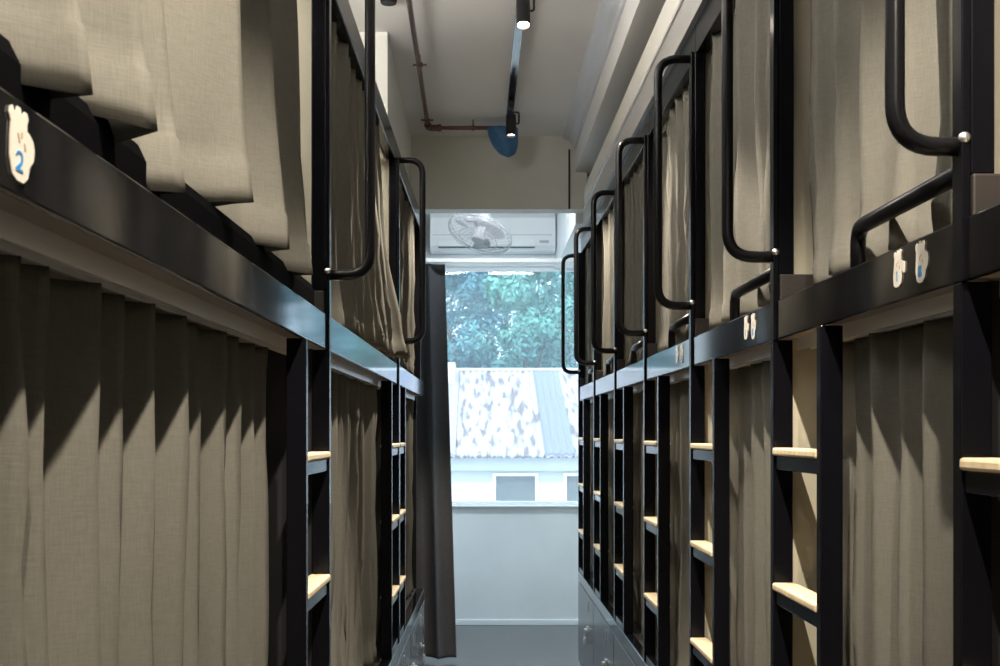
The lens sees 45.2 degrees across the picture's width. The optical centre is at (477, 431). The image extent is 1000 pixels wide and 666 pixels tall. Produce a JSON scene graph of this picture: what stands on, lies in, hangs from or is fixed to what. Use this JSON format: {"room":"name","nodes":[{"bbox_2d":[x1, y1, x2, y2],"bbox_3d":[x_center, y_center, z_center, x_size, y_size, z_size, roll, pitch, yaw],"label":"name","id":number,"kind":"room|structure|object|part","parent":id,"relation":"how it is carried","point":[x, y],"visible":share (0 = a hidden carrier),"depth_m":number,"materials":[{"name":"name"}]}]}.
{"room":"dormitory","nodes":[
{"label":"dormitory","id":0,"kind":"room"},
{"bbox_2d":[348,0,600,135],"bbox_3d":[0.525,-1.960,3.475,4.850,0.120,13.350,0,0,0],"label":"ceiling","id":1,"kind":"structure","parent":0,"point":[465,46],"depth_m":6.09,"materials":[{"name":"paint"}]},
{"bbox_2d":[359,32,410,182],"bbox_3d":[-1.105,-1.620,6.700,1.350,0.560,2.000,0,0,0],"label":"trim","id":2,"kind":"structure","parent":1,"relation":"attached to","point":[386,77],"depth_m":5.96,"materials":[{"name":"paint"}]},
{"bbox_2d":[380,0,396,5],"bbox_3d":[-0.385,-1.873,5.170,0.076,0.055,0.076,0,0,0],"label":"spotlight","id":3,"kind":"object","parent":1,"relation":"attached to","point":[383,2],"visible":1,"depth_m":5.16,"materials":[{"name":"black plastic"}]},
{"bbox_2d":[406,0,491,131],"bbox_3d":[-0.104,-1.864,2.161,0.468,0.072,10.322,0,0,0],"label":"pipe","id":4,"kind":"object","parent":1,"relation":"attached to","point":[419,64],"visible":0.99,"depth_m":6.43,"materials":[{"name":"red metal"}]},
{"bbox_2d":[488,126,517,157],"bbox_3d":[0.151,-1.758,7.300,0.188,0.175,0.152,0,0,0],"label":"sprinkler cover","id":5,"kind":"object","parent":4,"relation":"hanging from","point":[505,146],"visible":0.92,"depth_m":7.25,"materials":[{"name":"blue plastic"}]},
{"bbox_2d":[448,213,511,254],"bbox_3d":[0.015,-1.593,8.550,0.454,0.615,0.446,0,0,0],"label":"fan","id":6,"kind":"object","parent":1,"relation":"hanging from","point":[485,229],"visible":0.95,"depth_m":8.52,"materials":[{"name":"white plastic"}]},
{"bbox_3d":[-0.090,-1.458,8.511,0.153,0.102,0.134,0,0,0],"label":"blade","id":7,"kind":"part","parent":6,"relation":"part of","materials":[{"name":"grey"}]},
{"bbox_3d":[0.007,-1.512,8.570,0.185,0.105,0.130,0,0,0],"label":"motor","id":8,"kind":"part","parent":6,"relation":"part of","materials":[{"name":"grey plastic"}]},
{"bbox_3d":[0.029,-1.375,8.656,0.124,0.092,0.160,0,0,0],"label":"blade","id":9,"kind":"part","parent":6,"relation":"part of","materials":[{"name":"grey plastic"}]},
{"bbox_3d":[0.107,-1.413,8.467,0.166,0.094,0.082,0,0,26],"label":"blade","id":10,"kind":"part","parent":6,"relation":"part of","materials":[{"name":"grey plastic"}]},
{"bbox_2d":[411,136,586,212],"bbox_3d":[-0.540,-1.665,7.775,2.480,0.470,0.150,0,0,0],"label":"wall","id":11,"kind":"structure","parent":1,"relation":"attached to","point":[465,174],"depth_m":7.70,"materials":[{"name":"paint"}]},
{"bbox_2d":[568,149,569,208],"bbox_3d":[0.585,-1.620,7.692,0.011,0.380,0.011,0,0,23],"label":"trim","id":12,"kind":"structure","parent":11,"relation":"attached to","point":[569,149],"depth_m":7.69,"materials":[{"name":"black plastic"}]},
{"bbox_2d":[506,10,521,114],"bbox_3d":[0.188,-1.885,2.275,0.038,0.030,9.750,0,0,0],"label":"track","id":13,"kind":"object","parent":1,"relation":"attached to","point":[517,35],"visible":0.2,"depth_m":6.10,"materials":[{"name":"black metal"}]},
{"bbox_2d":[506,100,519,137],"bbox_3d":[0.199,-1.774,6.820,0.079,0.189,0.120,0,0,0],"label":"track spotlight","id":14,"kind":"object","parent":13,"relation":"attached to","point":[511,123],"visible":1,"depth_m":6.81,"materials":[{"name":"black metal"}]},
{"bbox_2d":[516,0,534,29],"bbox_3d":[0.199,-1.773,4.990,0.079,0.191,0.120,0,0,0],"label":"track spotlight","id":15,"kind":"object","parent":13,"relation":"attached to","point":[523,10],"visible":1,"depth_m":4.98,"materials":[{"name":"black metal"}]},
{"bbox_2d":[562,0,626,148],"bbox_3d":[0.583,-1.857,2.350,0.085,0.085,10.700,0,0,0],"label":"trim","id":16,"kind":"structure","parent":1,"relation":"attached to","point":[609,13],"depth_m":6.06,"materials":[{"name":"grey paint"}]},
{"bbox_2d":[575,0,665,176],"bbox_3d":[1.728,-1.784,2.385,2.205,0.233,10.930,0,0,0],"label":"ceiling beam","id":17,"kind":"structure","parent":1,"relation":"attached to","point":[638,19],"depth_m":5.69,"materials":[{"name":"paint"}]},
{"bbox_2d":[426,213,578,619],"bbox_3d":[0.525,-0.150,10.040,4.610,3.500,0.180,0,0,0],"label":"wall","id":18,"kind":"structure","parent":0,"point":[511,563],"depth_m":9.95,"materials":[{"name":"white paint"}]},
{"bbox_2d":[430,213,555,253],"bbox_3d":[0.120,-1.633,9.838,1.020,0.315,0.223,0,0,0],"label":"air conditioner","id":19,"kind":"object","parent":18,"relation":"attached to","point":[531,233],"visible":0.82,"depth_m":9.74,"materials":[{"name":"white plastic"}]},
{"bbox_2d":[439,247,534,247],"bbox_3d":[0.070,-1.498,9.739,0.780,0.008,0.023,0,0,0],"label":"outlet","id":20,"kind":"object","parent":19,"relation":"attached to","point":[439,247],"depth_m":9.73,"materials":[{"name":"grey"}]},
{"bbox_2d":[445,267,577,506],"bbox_3d":[0.695,-0.377,9.990,2.150,1.997,0.140,0,0,0],"label":"window","id":21,"kind":"structure","parent":18,"relation":"in","point":[447,269],"depth_m":10.00,"materials":[{"name":"white plastic"}]},
{"bbox_3d":[0.695,0.615,9.960,2.150,0.015,0.080,0,0,0],"label":"sill","id":22,"kind":"part","parent":21,"relation":"part of","materials":[{"name":"white plastic"}]},
{"bbox_2d":[455,620,577,624],"bbox_3d":[0.525,1.577,9.944,4.610,0.045,0.012,0,0,0],"label":"baseboard","id":23,"kind":"structure","parent":18,"relation":"attached to","point":[458,622],"depth_m":9.94,"materials":[{"name":"white plastic"}]},
{"bbox_2d":[555,177,588,267],"bbox_3d":[1.735,-1.630,8.900,2.190,0.540,2.100,0,0,0],"label":"trim","id":24,"kind":"structure","parent":18,"relation":"attached to","point":[567,224],"depth_m":8.89,"materials":[{"name":"white paint"}]},
{"bbox_2d":[424,625,580,665],"bbox_3d":[0.525,1.650,3.475,4.850,0.100,13.350,0,0,0],"label":"floor","id":25,"kind":"structure","parent":0,"point":[476,645],"depth_m":8.91,"materials":[{"name":"smooth grey concrete"}]},
{"bbox_2d":[400,633,409,665],"bbox_3d":[-0.635,1.303,5.720,0.628,0.594,0.636,0,0,0],"label":"locker","id":26,"kind":"object","parent":25,"relation":"on","point":[405,654],"visible":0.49,"depth_m":5.77,"materials":[{"name":"black metal"}]},
{"bbox_2d":[376,139,423,653],"bbox_3d":[-1.312,-0.155,6.290,1.976,2.319,1.859,0,0,0],"label":"bunk bed","id":27,"kind":"object","parent":26,"relation":"on","point":[411,386],"visible":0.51,"depth_m":6.42,"materials":[{"name":"black metal"}]},
{"bbox_2d":[400,183,414,374],"bbox_3d":[-0.408,-0.770,6.240,0.107,0.910,1.682,0,0,1],"label":"privacy curtain","id":28,"kind":"object","parent":27,"relation":"hanging from","point":[407,225],"visible":0.34,"depth_m":6.32,"materials":[{"name":"beige fabric"}]},
{"bbox_2d":[406,398,413,599],"bbox_3d":[-0.435,0.371,6.400,0.134,1.117,1.362,0,0,0],"label":"privacy curtain","id":29,"kind":"object","parent":27,"relation":"hanging from","point":[409,402],"visible":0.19,"depth_m":6.68,"materials":[{"name":"beige fabric"}]},
{"bbox_3d":[-0.359,0.972,6.290,0.045,0.064,1.860,0,0,1],"label":"rail","id":30,"kind":"part","parent":27,"relation":"part of","materials":[{"name":"black metal"}]},
{"bbox_3d":[-1.322,0.362,7.213,1.904,1.155,0.010,0,0,0],"label":"partition panel","id":31,"kind":"part","parent":27,"relation":"part of","materials":[{"name":"black plastic"}]},
{"bbox_3d":[-0.365,-0.758,7.200,0.042,0.913,0.036,0,0,0],"label":"post","id":32,"kind":"part","parent":27,"relation":"part of","materials":[{"name":"black metal"}]},
{"bbox_2d":[410,614,417,665],"bbox_3d":[-0.626,1.303,6.360,0.628,0.594,0.636,0,0,0],"label":"locker","id":33,"kind":"object","parent":25,"relation":"on","point":[414,630],"visible":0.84,"depth_m":6.35,"materials":[{"name":"black"}]},
{"bbox_2d":[418,600,424,665],"bbox_3d":[-0.617,1.303,6.950,0.628,0.594,0.536,0,0,0],"label":"locker","id":34,"kind":"object","parent":25,"relation":"on","point":[421,656],"visible":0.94,"depth_m":6.86,"materials":[{"name":"black"}]},
{"bbox_2d":[578,581,593,665],"bbox_3d":[0.968,1.303,7.616,0.625,0.594,1.068,0,0,0],"label":"locker","id":35,"kind":"object","parent":25,"relation":"on","point":[585,603],"visible":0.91,"depth_m":7.59,"materials":[{"name":"black"}]},
{"bbox_2d":[561,169,599,600],"bbox_3d":[1.597,-0.280,7.617,2.067,2.567,1.071,0,0,0],"label":"bunk bed","id":36,"kind":"object","parent":35,"relation":"on","point":[585,391],"visible":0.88,"depth_m":7.94,"materials":[{"name":"black metal"}]},
{"bbox_3d":[0.637,-0.800,8.136,0.147,0.818,0.027,0,0,0],"label":"grab rail","id":37,"kind":"part","parent":36,"relation":"part of","materials":[{"name":"black metal"}]},
{"bbox_3d":[0.709,-0.788,8.134,0.034,0.853,0.036,0,0,0],"label":"post","id":38,"kind":"part","parent":36,"relation":"part of","materials":[{"name":"black metal"}]},
{"bbox_3d":[0.703,0.972,7.617,0.045,0.064,1.071,0,0,0],"label":"rail","id":39,"kind":"part","parent":36,"relation":"part of","materials":[{"name":"black metal"}]},
{"bbox_3d":[1.679,-0.777,8.145,1.903,1.075,0.010,0,0,0],"label":"partition panel","id":40,"kind":"part","parent":36,"relation":"part of","materials":[{"name":"wood"}]},
{"bbox_2d":[585,248,592,383],"bbox_3d":[0.757,-0.767,7.606,0.092,0.917,0.994,0,0,0],"label":"privacy curtain","id":41,"kind":"object","parent":36,"relation":"hanging from","point":[588,250],"visible":0.11,"depth_m":7.94,"materials":[{"name":"beige fabric"}]},
{"bbox_3d":[1.678,0.362,8.145,1.904,1.155,0.010,0,0,0],"label":"partition panel","id":42,"kind":"part","parent":36,"relation":"part of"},
{"bbox_3d":[0.708,-0.348,7.347,0.029,0.092,0.528,0,0,0],"label":"guard rail","id":43,"kind":"part","parent":36,"relation":"part of","materials":[{"name":"black metal"}]},
{"bbox_2d":[590,403,592,573],"bbox_3d":[0.778,0.370,7.606,0.086,1.115,0.993,0,0,0],"label":"privacy curtain","id":44,"kind":"object","parent":36,"relation":"hanging from","point":[591,424],"visible":0.09,"depth_m":7.86,"materials":[{"name":"beige fabric"}]},
{"bbox_2d":[593,604,614,665],"bbox_3d":[0.968,1.303,6.544,0.625,0.594,1.068,0,0,0],"label":"locker","id":45,"kind":"object","parent":25,"relation":"on","point":[603,635],"visible":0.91,"depth_m":6.61,"materials":[{"name":"black metal"}]},
{"bbox_2d":[574,121,614,631],"bbox_3d":[1.597,-0.280,6.545,2.067,2.567,1.071,0,0,0],"label":"bunk bed","id":46,"kind":"object","parent":45,"relation":"on","point":[604,166],"visible":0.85,"depth_m":6.77,"materials":[{"name":"black metal"}]},
{"bbox_3d":[0.637,-0.800,7.064,0.147,0.818,0.027,0,0,0],"label":"grab rail","id":47,"kind":"part","parent":46,"relation":"part of","materials":[{"name":"black metal"}]},
{"bbox_3d":[0.709,-0.788,7.062,0.034,0.853,0.036,0,0,0],"label":"post","id":48,"kind":"part","parent":46,"relation":"part of","materials":[{"name":"black metal"}]},
{"bbox_3d":[1.679,-0.777,7.073,1.903,1.075,0.010,0,0,0],"label":"partition panel","id":49,"kind":"part","parent":46,"relation":"part of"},
{"bbox_3d":[0.703,0.972,6.545,0.045,0.064,1.071,0,0,0],"label":"rail","id":50,"kind":"part","parent":46,"relation":"part of","materials":[{"name":"grey metal"}]},
{"bbox_2d":[602,204,613,376],"bbox_3d":[0.756,-0.764,6.534,0.093,0.922,0.993,0,0,0],"label":"privacy curtain","id":51,"kind":"object","parent":46,"relation":"hanging from","point":[608,224],"visible":0.35,"depth_m":6.82,"materials":[{"name":"beige fabric"}]},
{"bbox_3d":[0.708,-0.348,6.275,0.029,0.092,0.528,0,0,0],"label":"guard rail","id":52,"kind":"part","parent":46,"relation":"part of","materials":[{"name":"black metal"}]},
{"bbox_2d":[608,399,613,596],"bbox_3d":[0.781,0.370,6.533,0.088,1.115,0.994,0,0,0],"label":"privacy curtain","id":53,"kind":"object","parent":46,"relation":"hanging from","point":[610,401],"visible":0.15,"depth_m":6.75,"materials":[{"name":"beige fabric"}]},
{"bbox_2d":[614,634,635,665],"bbox_3d":[0.968,1.303,5.472,0.625,0.594,1.068,0,0,0],"label":"locker","id":54,"kind":"object","parent":25,"relation":"on","point":[621,656],"visible":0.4,"depth_m":5.73,"materials":[{"name":"black metal"}]},
{"bbox_2d":[591,54,656,665],"bbox_3d":[1.597,-0.280,5.473,2.067,2.567,1.071,0,0,0],"label":"bunk bed","id":55,"kind":"object","parent":54,"relation":"on","point":[630,120],"visible":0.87,"depth_m":5.61,"materials":[{"name":"black metal"}]},
{"bbox_3d":[0.637,-0.800,5.992,0.147,0.818,0.027,0,0,0],"label":"grab rail","id":56,"kind":"part","parent":55,"relation":"part of","materials":[{"name":"black metal"}]},
{"bbox_3d":[0.709,-0.788,5.990,0.034,0.853,0.036,0,0,0],"label":"post","id":57,"kind":"part","parent":55,"relation":"part of","materials":[{"name":"black metal"}]},
{"bbox_3d":[1.679,-0.777,6.001,1.903,1.075,0.010,0,0,0],"label":"partition panel","id":58,"kind":"part","parent":55,"relation":"part of","materials":[{"name":"wood"}]},
{"bbox_3d":[0.703,0.972,5.473,0.045,0.064,1.071,0,0,0],"label":"rail","id":59,"kind":"part","parent":55,"relation":"part of","materials":[{"name":"grey metal"}]},
{"bbox_2d":[624,163,642,366],"bbox_3d":[0.762,-0.763,5.462,0.098,0.925,0.993,0,0,0],"label":"privacy curtain","id":60,"kind":"object","parent":55,"relation":"hanging from","point":[633,191],"visible":0.27,"depth_m":5.61,"materials":[{"name":"beige fabric"}]},
{"bbox_3d":[0.708,-0.348,5.203,0.029,0.092,0.528,0,0,0],"label":"guard rail","id":61,"kind":"part","parent":55,"relation":"part of","materials":[{"name":"black metal"}]},
{"bbox_2d":[633,390,642,636],"bbox_3d":[0.778,0.370,5.462,0.088,1.115,0.993,0,0,0],"label":"privacy curtain","id":62,"kind":"object","parent":55,"relation":"hanging from","point":[637,397],"visible":0.23,"depth_m":5.71,"materials":[{"name":"beige fabric"}]},
{"bbox_3d":[0.968,1.303,1.184,0.625,0.594,1.068,0,0,0],"label":"locker","id":63,"kind":"object","parent":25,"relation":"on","visible":0},
{"bbox_2d":[885,0,999,665],"bbox_3d":[1.604,-0.280,1.185,2.052,2.567,1.071,0,0,0],"label":"bunk bed","id":64,"kind":"object","parent":63,"relation":"on","point":[973,147],"visible":1,"depth_m":1.69,"materials":[{"name":"black metal"}]},
{"bbox_3d":[0.644,-0.800,1.704,0.132,0.818,0.027,0,0,0],"label":"grab rail","id":65,"kind":"part","parent":64,"relation":"part of","materials":[{"name":"black metal"}]},
{"bbox_3d":[0.709,-0.788,1.702,0.034,0.853,0.036,0,0,0],"label":"post","id":66,"kind":"part","parent":64,"relation":"part of","materials":[{"name":"black metal"}]},
{"bbox_3d":[1.678,0.362,1.713,1.904,1.155,0.010,0,0,0],"label":"partition panel","id":67,"kind":"part","parent":64,"relation":"part of","materials":[{"name":"black plastic"}]},
{"bbox_3d":[1.679,-0.777,1.713,1.903,1.075,0.010,0,0,0],"label":"partition panel","id":68,"kind":"part","parent":64,"relation":"part of","materials":[{"name":"beige wood"}]},
{"bbox_3d":[0.968,1.303,2.256,0.625,0.594,1.068,0,0,0],"label":"locker","id":69,"kind":"object","parent":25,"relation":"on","visible":0},
{"bbox_2d":[721,0,985,665],"bbox_3d":[1.597,-0.280,2.256,2.067,2.567,1.071,0,0,0],"label":"bunk bed","id":70,"kind":"object","parent":69,"relation":"on","point":[910,284],"visible":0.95,"depth_m":2.75,"materials":[{"name":"black metal"}]},
{"bbox_3d":[0.637,-0.800,2.776,0.147,0.818,0.027,0,0,0],"label":"grab rail","id":71,"kind":"part","parent":70,"relation":"part of","materials":[{"name":"black metal"}]},
{"bbox_3d":[0.709,-0.788,2.774,0.034,0.853,0.036,0,0,0],"label":"post","id":72,"kind":"part","parent":70,"relation":"part of","materials":[{"name":"black metal"}]},
{"bbox_3d":[1.679,-0.777,2.785,1.903,1.075,0.010,0,0,0],"label":"partition panel","id":73,"kind":"part","parent":70,"relation":"part of","materials":[{"name":"beige wood"}]},
{"bbox_3d":[1.678,0.362,2.785,1.904,1.155,0.010,0,0,0],"label":"partition panel","id":74,"kind":"part","parent":70,"relation":"part of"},
{"bbox_2d":[808,0,951,284],"bbox_3d":[0.761,-0.765,2.246,0.098,0.921,0.994,0,0,0],"label":"privacy curtain","id":75,"kind":"object","parent":70,"relation":"hanging from","point":[856,166],"visible":0.66,"depth_m":2.25,"materials":[{"name":"beige fabric"}]},
{"bbox_2d":[843,318,952,665],"bbox_3d":[0.780,0.370,2.247,0.081,1.115,0.993,0,0,1],"label":"privacy curtain","id":76,"kind":"object","parent":70,"relation":"hanging from","point":[898,386],"visible":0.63,"depth_m":2.23,"materials":[{"name":"beige fabric"}]},
{"bbox_3d":[0.708,-0.348,1.987,0.029,0.092,0.528,0,0,0],"label":"guard rail","id":77,"kind":"part","parent":70,"relation":"part of","materials":[{"name":"black metal"}]},
{"bbox_3d":[0.968,1.303,3.328,0.625,0.594,1.068,0,0,0],"label":"locker","id":78,"kind":"object","parent":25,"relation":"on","visible":0},
{"bbox_2d":[654,0,789,665],"bbox_3d":[1.597,-0.280,3.329,2.067,2.567,1.071,0,0,0],"label":"bunk bed","id":79,"kind":"object","parent":78,"relation":"on","point":[743,341],"visible":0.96,"depth_m":3.83,"materials":[{"name":"black metal"}]},
{"bbox_3d":[0.637,-0.800,3.848,0.147,0.818,0.027,0,0,0],"label":"grab rail","id":80,"kind":"part","parent":79,"relation":"part of","materials":[{"name":"black metal"}]},
{"bbox_3d":[0.709,-0.788,3.846,0.034,0.853,0.036,0,0,0],"label":"post","id":81,"kind":"part","parent":79,"relation":"part of","materials":[{"name":"black metal"}]},
{"bbox_3d":[1.679,-0.777,3.857,1.903,1.075,0.010,0,0,0],"label":"partition panel","id":82,"kind":"part","parent":79,"relation":"part of","materials":[{"name":"wood"}]},
{"bbox_3d":[1.678,0.362,3.857,1.904,1.155,0.010,0,0,0],"label":"partition panel","id":83,"kind":"part","parent":79,"relation":"part of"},
{"bbox_2d":[709,0,769,327],"bbox_3d":[0.755,-0.764,3.318,0.091,0.922,0.994,0,0,0],"label":"privacy curtain","id":84,"kind":"object","parent":79,"relation":"hanging from","point":[751,18],"visible":0.62,"depth_m":3.31,"materials":[{"name":"beige fabric"}]},
{"bbox_3d":[0.708,-0.348,3.059,0.029,0.092,0.528,0,0,0],"label":"guard rail","id":85,"kind":"part","parent":79,"relation":"part of","materials":[{"name":"black metal"}]},
{"bbox_2d":[730,361,770,665],"bbox_3d":[0.784,0.370,3.318,0.076,1.115,0.993,0,0,0],"label":"privacy curtain","id":86,"kind":"object","parent":79,"relation":"hanging from","point":[750,387],"visible":0.58,"depth_m":3.45,"materials":[{"name":"beige fabric"}]},
{"bbox_3d":[0.968,1.303,4.400,0.625,0.594,1.068,0,0,0],"label":"locker","id":87,"kind":"object","parent":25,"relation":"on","visible":0},
{"bbox_2d":[615,0,703,665],"bbox_3d":[1.597,-0.280,4.401,2.067,2.567,1.071,0,0,0],"label":"bunk bed","id":88,"kind":"object","parent":87,"relation":"on","point":[673,33],"visible":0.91,"depth_m":4.63,"materials":[{"name":"black metal"}]},
{"bbox_3d":[0.637,-0.800,4.920,0.147,0.818,0.027,0,0,0],"label":"grab rail","id":89,"kind":"part","parent":88,"relation":"part of","materials":[{"name":"black metal"}]},
{"bbox_3d":[0.709,-0.788,4.918,0.034,0.853,0.036,0,0,0],"label":"post","id":90,"kind":"part","parent":88,"relation":"part of","materials":[{"name":"black metal"}]},
{"bbox_3d":[1.679,-0.777,4.929,1.903,1.075,0.010,0,0,0],"label":"partition panel","id":91,"kind":"part","parent":88,"relation":"part of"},
{"bbox_3d":[1.678,0.362,4.929,1.904,1.155,0.010,0,0,0],"label":"partition panel","id":92,"kind":"part","parent":88,"relation":"part of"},
{"bbox_2d":[657,87,688,351],"bbox_3d":[0.759,-0.764,4.390,0.090,0.923,0.994,0,0,0],"label":"privacy curtain","id":93,"kind":"object","parent":88,"relation":"hanging from","point":[675,139],"visible":0.47,"depth_m":4.48,"materials":[{"name":"beige fabric"}]},
{"bbox_3d":[0.708,-0.348,4.131,0.029,0.092,0.528,0,0,0],"label":"guard rail","id":94,"kind":"part","parent":88,"relation":"part of","materials":[{"name":"black metal"}]},
{"bbox_2d":[670,379,688,665],"bbox_3d":[0.772,0.370,4.390,0.082,1.115,0.993,0,0,0],"label":"privacy curtain","id":95,"kind":"object","parent":88,"relation":"hanging from","point":[679,392],"visible":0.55,"depth_m":4.55,"materials":[{"name":"beige fabric"}]},
{"bbox_3d":[-0.690,1.303,1.880,0.628,0.594,0.636,0,0,0],"label":"locker","id":96,"kind":"object","parent":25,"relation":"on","visible":0},
{"bbox_2d":[0,0,374,665],"bbox_3d":[-1.314,-0.155,2.008,2.098,2.319,2.216,0,0,0],"label":"bunk bed","id":97,"kind":"object","parent":96,"relation":"on","point":[65,208],"visible":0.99,"depth_m":2.71,"materials":[{"name":"black metal"}]},
{"bbox_2d":[0,254,268,665],"bbox_3d":[-0.506,0.371,1.860,0.087,1.117,1.882,0,0,1],"label":"privacy curtain","id":98,"kind":"object","parent":97,"relation":"hanging from","point":[134,504],"visible":1,"depth_m":1.72,"materials":[{"name":"beige fabric"}]},
{"bbox_2d":[0,0,312,274],"bbox_3d":[-0.454,-0.770,1.849,0.177,0.910,1.903,0,0,2],"label":"privacy curtain","id":99,"kind":"object","parent":97,"relation":"hanging from","point":[207,91],"visible":0.84,"depth_m":1.93,"materials":[{"name":"beige fabric"}]},
{"bbox_2d":[0,34,313,304],"bbox_3d":[-0.888,-0.311,1.995,0.949,0.144,2.130,0,0,0],"label":"mattress","id":100,"kind":"object","parent":97,"relation":"on","point":[72,115],"visible":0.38,"depth_m":1.48,"materials":[{"name":"black fabric"}]},
{"bbox_3d":[-1.380,0.362,3.109,1.904,1.155,0.010,0,0,0],"label":"partition panel","id":101,"kind":"part","parent":97,"relation":"part of","materials":[{"name":"black plastic"}]},
{"bbox_3d":[-1.380,-0.777,3.109,1.903,1.075,0.010,0,0,0],"label":"partition panel","id":102,"kind":"part","parent":97,"relation":"part of","materials":[{"name":"beige wood"}]},
{"bbox_3d":[-0.411,-0.788,3.098,0.035,0.853,0.036,0,0,0],"label":"post","id":103,"kind":"part","parent":97,"relation":"part of","materials":[{"name":"black metal"}]},
{"bbox_3d":[-0.339,-0.800,3.100,0.147,0.818,0.027,0,0,0],"label":"grab rail","id":104,"kind":"part","parent":97,"relation":"part of","materials":[{"name":"black metal"}]},
{"bbox_3d":[-0.672,1.303,3.160,0.628,0.594,0.636,0,0,0],"label":"locker","id":105,"kind":"object","parent":25,"relation":"on","visible":0},
{"bbox_2d":[308,0,425,665],"bbox_3d":[-1.282,-0.155,4.239,2.098,2.319,2.243,0,0,0],"label":"bunk bed","id":106,"kind":"object","parent":105,"relation":"on","point":[351,356],"visible":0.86,"depth_m":5.02,"materials":[{"name":"black metal"}]},
{"bbox_2d":[331,371,376,665],"bbox_3d":[-0.476,0.371,4.080,0.114,1.117,1.841,0,0,1],"label":"privacy curtain","id":107,"kind":"object","parent":106,"relation":"hanging from","point":[353,402],"visible":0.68,"depth_m":4.22,"materials":[{"name":"beige fabric"}]},
{"bbox_2d":[331,21,407,359],"bbox_3d":[-0.423,-0.767,4.275,0.139,0.916,2.254,0,0,3],"label":"privacy curtain","id":108,"kind":"object","parent":106,"relation":"hanging from","point":[367,306],"visible":0.53,"depth_m":4.05,"materials":[{"name":"beige fabric"}]},
{"bbox_3d":[-1.348,0.362,5.353,1.904,1.155,0.010,0,0,0],"label":"partition panel","id":109,"kind":"part","parent":106,"relation":"part of","materials":[{"name":"black plastic"}]},
{"bbox_3d":[-1.349,-0.777,5.353,1.903,1.075,0.010,0,0,0],"label":"partition panel","id":110,"kind":"part","parent":106,"relation":"part of","materials":[{"name":"beige wood"}]},
{"bbox_3d":[-0.388,0.972,4.239,0.045,0.064,2.244,0,0,1],"label":"rail","id":111,"kind":"part","parent":106,"relation":"part of","materials":[{"name":"grey metal"}]},
{"bbox_3d":[-0.379,-0.788,5.342,0.035,0.853,0.036,0,0,0],"label":"post","id":112,"kind":"part","parent":106,"relation":"part of","materials":[{"name":"black metal"}]},
{"bbox_3d":[-0.307,-0.807,5.344,0.147,0.833,0.027,0,0,0],"label":"grab rail","id":113,"kind":"part","parent":106,"relation":"part of","materials":[{"name":"black metal"}]},
{"bbox_3d":[-1.840,-0.150,3.475,0.120,3.500,13.350,0,0,0],"label":"wall","id":114,"kind":"structure","parent":0,"visible":0},
{"bbox_2d":[426,259,573,262],"bbox_3d":[0.525,-1.181,8.295,4.610,0.027,0.050,0,0,0],"label":"rail","id":115,"kind":"object","parent":114,"relation":"attached to","point":[427,260],"visible":0.11,"depth_m":8.27,"materials":[{"name":"white plastic"}]},
{"bbox_2d":[413,263,456,658],"bbox_3d":[-0.375,0.203,8.330,0.452,2.735,0.142,0,0,0],"label":"drape","id":116,"kind":"object","parent":115,"relation":"hanging from","point":[435,556],"visible":0.48,"depth_m":8.35,"materials":[{"name":"grey fabric"}]},
{"label":"outside","id":117,"kind":"structure","parent":0,"visible":0},
{"bbox_3d":[0.000,4.700,40.150,80.000,0.200,59.700,0,0,0],"label":"ground","id":118,"kind":"structure","parent":117,"visible":0},
{"bbox_2d":[446,289,486,367],"bbox_3d":[-1.633,-1.588,41.380,4.183,12.402,4.886,0,0,26],"label":"tree","id":119,"kind":"object","parent":118,"relation":"on","point":[458,311],"visible":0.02,"depth_m":41.40,"materials":[{"name":"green plant"}]},
{"bbox_2d":[445,272,513,367],"bbox_3d":[-0.503,-0.834,36.716,3.393,10.897,2.828,0,0,27],"label":"tree","id":120,"kind":"object","parent":118,"relation":"on","point":[464,283],"visible":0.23,"depth_m":36.05,"materials":[{"name":"green plant"}]},
{"bbox_2d":[446,272,573,358],"bbox_3d":[1.161,-2.266,47.053,6.138,13.754,5.788,0,0,-27],"label":"tree","id":121,"kind":"object","parent":118,"relation":"on","point":[512,310],"visible":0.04,"depth_m":46.71,"materials":[{"name":"plant"}]},
{"bbox_2d":[448,362,582,500],"bbox_3d":[1.500,1.615,24.450,15.000,5.970,8.900,0,0,0],"label":"house","id":122,"kind":"structure","parent":118,"relation":"on","point":[514,431],"depth_m":20.95,"materials":[{"name":"white paint"}]},
{"bbox_2d":[496,476,534,500],"bbox_3d":[0.635,0.973,20.348,0.670,0.455,0.015,0,0,0],"label":"window","id":123,"kind":"structure","parent":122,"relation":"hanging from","point":[508,488],"depth_m":20.34,"materials":[{"name":"blue glass"}]},
{"bbox_2d":[567,476,577,500],"bbox_3d":[1.850,0.973,20.348,0.700,0.455,0.015,0,0,0],"label":"window","id":124,"kind":"structure","parent":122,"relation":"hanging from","point":[572,481],"depth_m":20.34,"materials":[{"name":"blue glass"}]},
{"bbox_2d":[468,272,573,367],"bbox_3d":[1.342,-0.097,32.488,3.093,9.426,2.968,0,0,-29],"label":"tree","id":125,"kind":"object","parent":118,"relation":"on","point":[541,331],"visible":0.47,"depth_m":32.01,"materials":[{"name":"green plant"}]},
{"bbox_2d":[522,277,577,367],"bbox_3d":[3.977,-1.543,41.617,5.080,12.311,5.075,0,0,-26],"label":"tree","id":126,"kind":"object","parent":118,"relation":"on","point":[572,352],"visible":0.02,"depth_m":41.22,"materials":[{"name":"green plant"}]},
{"bbox_2d":[538,272,575,367],"bbox_3d":[3.113,-0.870,36.667,3.173,10.967,3.328,0,0,15],"label":"tree","id":127,"kind":"object","parent":118,"relation":"on","point":[569,286],"visible":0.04,"depth_m":36.06,"materials":[{"name":"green plant"}]}
]}

